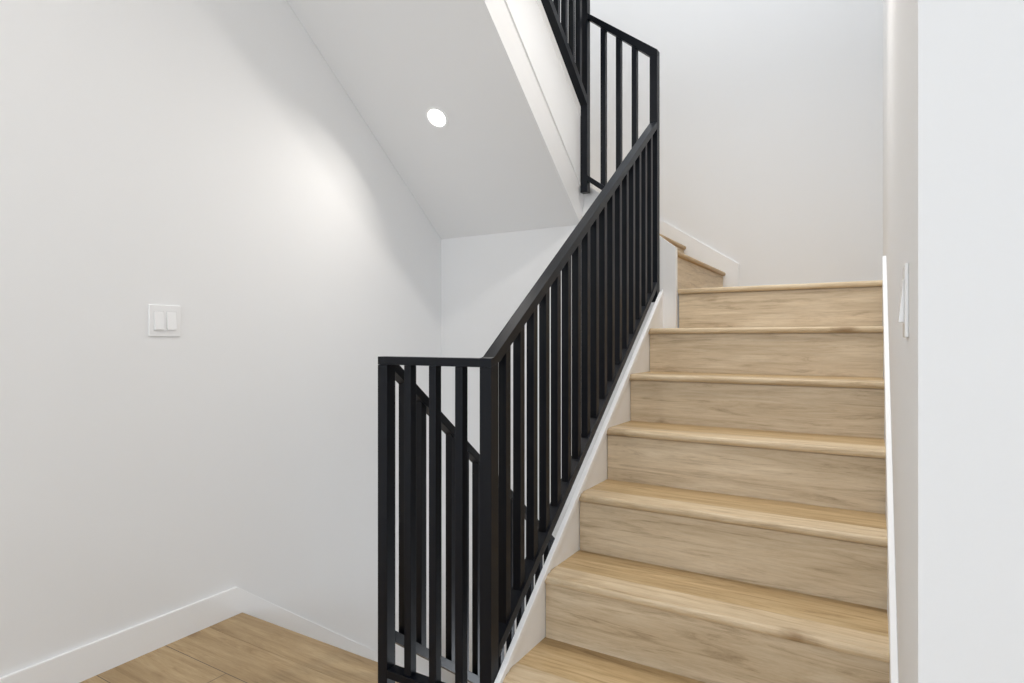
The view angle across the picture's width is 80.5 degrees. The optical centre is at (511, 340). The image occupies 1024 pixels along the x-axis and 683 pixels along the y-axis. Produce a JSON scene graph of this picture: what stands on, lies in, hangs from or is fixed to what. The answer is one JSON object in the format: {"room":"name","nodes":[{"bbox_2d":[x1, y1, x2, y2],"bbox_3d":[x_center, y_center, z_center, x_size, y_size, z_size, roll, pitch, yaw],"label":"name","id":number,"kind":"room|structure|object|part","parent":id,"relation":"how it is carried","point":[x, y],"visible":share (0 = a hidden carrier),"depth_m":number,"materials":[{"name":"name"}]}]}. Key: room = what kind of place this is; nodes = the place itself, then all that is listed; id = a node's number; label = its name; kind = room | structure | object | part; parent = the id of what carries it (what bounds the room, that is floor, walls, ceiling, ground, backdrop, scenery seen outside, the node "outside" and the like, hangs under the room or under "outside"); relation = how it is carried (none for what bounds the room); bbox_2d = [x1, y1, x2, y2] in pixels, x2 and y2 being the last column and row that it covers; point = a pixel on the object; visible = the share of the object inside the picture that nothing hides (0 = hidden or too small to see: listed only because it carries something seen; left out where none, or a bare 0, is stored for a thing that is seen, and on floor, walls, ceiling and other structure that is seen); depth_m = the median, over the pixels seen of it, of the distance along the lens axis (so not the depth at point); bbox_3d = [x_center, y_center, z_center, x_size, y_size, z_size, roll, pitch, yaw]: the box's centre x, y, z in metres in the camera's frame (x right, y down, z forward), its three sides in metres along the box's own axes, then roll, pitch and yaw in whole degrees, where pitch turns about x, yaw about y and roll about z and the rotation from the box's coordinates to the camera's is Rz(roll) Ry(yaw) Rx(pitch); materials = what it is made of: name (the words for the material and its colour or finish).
{"room":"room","nodes":[
{"label":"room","id":0,"kind":"room"},
{"bbox_2d":[80,627,344,682],"bbox_3d":[-0.592,1.247,-0.654,4.145,0.250,4.570,0,0,31],"label":"floor","id":1,"kind":"structure","parent":0,"point":[207,655],"depth_m":2.08,"materials":[{"name":"brown wood"}]},
{"bbox_2d":[378,356,479,682],"bbox_3d":[-0.241,0.586,1.774,0.376,1.072,0.038,0,0,31],"label":"guard","id":2,"kind":"object","parent":1,"relation":"on","point":[388,672],"visible":0.97,"depth_m":1.80,"materials":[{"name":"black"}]},
{"bbox_3d":[-0.386,0.599,1.861,0.038,1.046,0.038,0,0,31],"label":"post","id":3,"kind":"part","parent":2,"relation":"part of","materials":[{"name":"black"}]},
{"bbox_3d":[-0.225,1.014,1.764,0.338,0.025,0.038,0,0,31],"label":"rail","id":4,"kind":"part","parent":2,"relation":"part of","materials":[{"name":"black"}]},
{"bbox_3d":[-0.241,0.063,1.774,0.376,0.024,0.038,0,0,31],"label":"rail","id":5,"kind":"part","parent":2,"relation":"part of","materials":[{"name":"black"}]},
{"bbox_2d":[494,218,889,682],"bbox_3d":[0.446,0.151,2.902,2.277,1.942,2.730,0,0,31],"label":"staircase","id":6,"kind":"structure","parent":1,"relation":"on","point":[736,529],"depth_m":1.96,"materials":[{"name":"brown wood"}]},
{"bbox_2d":[286,0,583,238],"bbox_3d":[-0.439,-1.449,2.712,0.952,1.678,1.636,0,0,31],"label":"staircase","id":7,"kind":"structure","parent":6,"relation":"on","point":[506,158],"depth_m":2.86,"materials":[{"name":"white paint"}]},
{"bbox_2d":[425,106,448,128],"bbox_3d":[-0.365,-1.079,2.936,0.122,0.078,0.097,0,0,31],"label":"recessed light","id":8,"kind":"object","parent":7,"relation":"attached to","point":[436,117],"visible":1,"depth_m":2.94,"materials":[{"name":"white plastic"}]},
{"bbox_2d":[541,0,589,193],"bbox_3d":[0.019,-1.988,2.516,0.038,2.460,1.438,0,0,31],"label":"stair railing","id":9,"kind":"object","parent":7,"relation":"attached to","point":[572,34],"visible":1,"depth_m":3.04,"materials":[{"name":"black metal"}]},
{"bbox_3d":[0.009,-1.771,2.499,0.038,1.132,1.400,0,0,31],"label":"rail","id":10,"kind":"part","parent":9,"relation":"part of","materials":[{"name":"black metal"}]},
{"bbox_3d":[0.378,-1.444,3.117,0.038,1.373,0.038,0,0,31],"label":"post","id":11,"kind":"part","parent":9,"relation":"part of","materials":[{"name":"black metal"}]},
{"bbox_2d":[587,13,659,189],"bbox_3d":[0.551,-1.124,3.013,0.364,1.096,0.038,0,0,31],"label":"stair railing","id":12,"kind":"object","parent":9,"relation":"attached to","point":[637,45],"visible":0.68,"depth_m":3.01,"materials":[{"name":"black metal"}]},
{"bbox_3d":[0.534,-0.710,3.023,0.326,0.267,0.038,0,0,31],"label":"rail","id":13,"kind":"part","parent":12,"relation":"part of","materials":[{"name":"black metal"}]},
{"bbox_3d":[0.551,-1.522,3.013,0.364,0.301,0.038,0,0,31],"label":"rail","id":14,"kind":"part","parent":12,"relation":"part of","materials":[{"name":"black metal"}]},
{"bbox_2d":[480,55,659,682],"bbox_3d":[0.314,-0.125,2.299,0.038,2.493,1.508,0,0,31],"label":"stair railing","id":15,"kind":"object","parent":6,"relation":"attached to","point":[614,248],"visible":1,"depth_m":2.01,"materials":[{"name":"black metal"}]},
{"bbox_3d":[-0.063,0.593,1.668,0.038,1.058,0.038,0,0,31],"label":"post","id":16,"kind":"part","parent":15,"relation":"part of","materials":[{"name":"black metal"}]},
{"bbox_3d":[0.304,-0.486,2.282,0.038,1.122,1.469,0,0,31],"label":"rail","id":17,"kind":"part","parent":15,"relation":"part of","materials":[{"name":"black metal"}]},
{"bbox_3d":[0.314,0.302,2.299,0.038,1.160,1.430,0,0,31],"label":"rail","id":18,"kind":"part","parent":15,"relation":"part of","materials":[{"name":"black metal"}]},
{"bbox_3d":[0.691,-0.777,2.929,0.038,1.188,0.038,0,0,31],"label":"post","id":19,"kind":"part","parent":15,"relation":"part of","materials":[{"name":"black metal"}]},
{"bbox_3d":[0.332,0.399,2.273,0.005,1.203,1.510,0,0,31],"label":"stringer molding","id":20,"kind":"part","parent":6,"relation":"part of","materials":[{"name":"white paint"}]},
{"bbox_2d":[0,0,440,676],"bbox_3d":[-1.751,-1.168,1.592,0.150,7.200,7.535,0,0,31],"label":"wall","id":21,"kind":"structure","parent":0,"point":[205,158],"depth_m":2.29,"materials":[{"name":"white paint"}]},
{"bbox_2d":[148,304,179,335],"bbox_3d":[-1.277,-0.071,2.227,0.013,0.115,0.116,0,0,31],"label":"light switch","id":22,"kind":"object","parent":21,"relation":"attached to","point":[163,320],"visible":1,"depth_m":2.22,"materials":[{"name":"white plastic"}]},
{"bbox_2d":[0,587,428,682],"bbox_3d":[-1.980,1.751,1.051,0.013,1.481,6.072,0,0,31],"label":"baseboard","id":23,"kind":"structure","parent":21,"relation":"attached to","point":[77,665],"depth_m":2.22,"materials":[{"name":"white paint"}]},
{"bbox_2d":[441,187,677,682],"bbox_3d":[0.191,0.747,3.308,1.423,3.171,0.030,0,0,31],"label":"wall","id":24,"kind":"structure","parent":0,"point":[485,279],"depth_m":3.48,"materials":[{"name":"white paint"}]},
{"bbox_2d":[511,289,662,666],"bbox_3d":[0.377,1.042,2.272,0.094,2.580,1.557,0,0,31],"label":"wall","id":25,"kind":"structure","parent":0,"point":[535,632],"depth_m":2.12,"materials":[{"name":"white paint"}]},
{"bbox_2d":[543,0,882,327],"bbox_3d":[1.191,-1.168,4.135,2.292,7.200,0.150,0,0,31],"label":"wall","id":26,"kind":"structure","parent":0,"point":[771,111],"depth_m":3.81,"materials":[{"name":"white paint"}]},
{"bbox_2d":[593,185,738,286],"bbox_3d":[1.022,-0.694,4.140,1.006,0.926,0.014,0,0,31],"label":"trim","id":27,"kind":"structure","parent":26,"relation":"attached to","point":[695,249],"depth_m":3.98,"materials":[{"name":"white paint"}]},
{"bbox_2d":[883,0,1023,682],"bbox_3d":[1.415,-1.698,2.139,0.140,6.140,3.345,0,0,31],"label":"wall","id":28,"kind":"structure","parent":0,"point":[953,70],"depth_m":0.72,"materials":[{"name":"white paint"}]},
{"bbox_2d":[882,256,898,682],"bbox_3d":[1.083,0.384,1.735,0.015,1.476,1.890,0,0,31],"label":"trim","id":29,"kind":"structure","parent":28,"relation":"attached to","point":[891,576],"depth_m":1.65,"materials":[{"name":"white paint"}]},
{"bbox_2d":[898,263,908,337],"bbox_3d":[0.625,-0.062,0.966,0.013,0.115,0.072,0,0,31],"label":"light switch","id":30,"kind":"object","parent":28,"relation":"attached to","point":[903,316],"visible":1,"depth_m":0.94,"materials":[{"name":"white plastic"}]},
{"bbox_3d":[0.625,-0.062,0.966,0.001,0.070,0.037,0,0,31],"label":"rocker frame","id":31,"kind":"part","parent":30,"relation":"part of","materials":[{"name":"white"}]},
{"bbox_3d":[0.628,-0.062,0.964,0.005,0.115,0.071,0,0,31],"label":"wall plate","id":32,"kind":"part","parent":30,"relation":"part of","materials":[{"name":"white plastic"}]},
{"bbox_3d":[-0.257,2.382,2.683,1.295,0.100,1.502,0,0,31],"label":"floor","id":33,"kind":"structure","parent":0,"visible":0},
{"bbox_2d":[210,613,397,682],"bbox_3d":[-0.376,1.790,2.749,0.996,1.336,1.491,0,0,31],"label":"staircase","id":34,"kind":"structure","parent":33,"relation":"on","point":[345,666],"depth_m":2.19,"materials":[{"name":"brown wood"}]},
{"bbox_2d":[395,365,554,682],"bbox_3d":[0.004,1.121,2.512,0.038,2.116,1.480,0,0,31],"label":"stair railing","id":35,"kind":"object","parent":34,"relation":"on","point":[422,400],"visible":0.23,"depth_m":2.08,"materials":[{"name":"black metal"}]},
{"bbox_3d":[-0.006,1.481,2.496,0.038,1.166,1.442,0,0,31],"label":"rail","id":36,"kind":"part","parent":35,"relation":"part of","materials":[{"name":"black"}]},
{"bbox_3d":[-0.006,0.646,2.496,0.038,1.164,1.442,0,0,31],"label":"rail","id":37,"kind":"part","parent":35,"relation":"part of","materials":[{"name":"black"}]}
]}

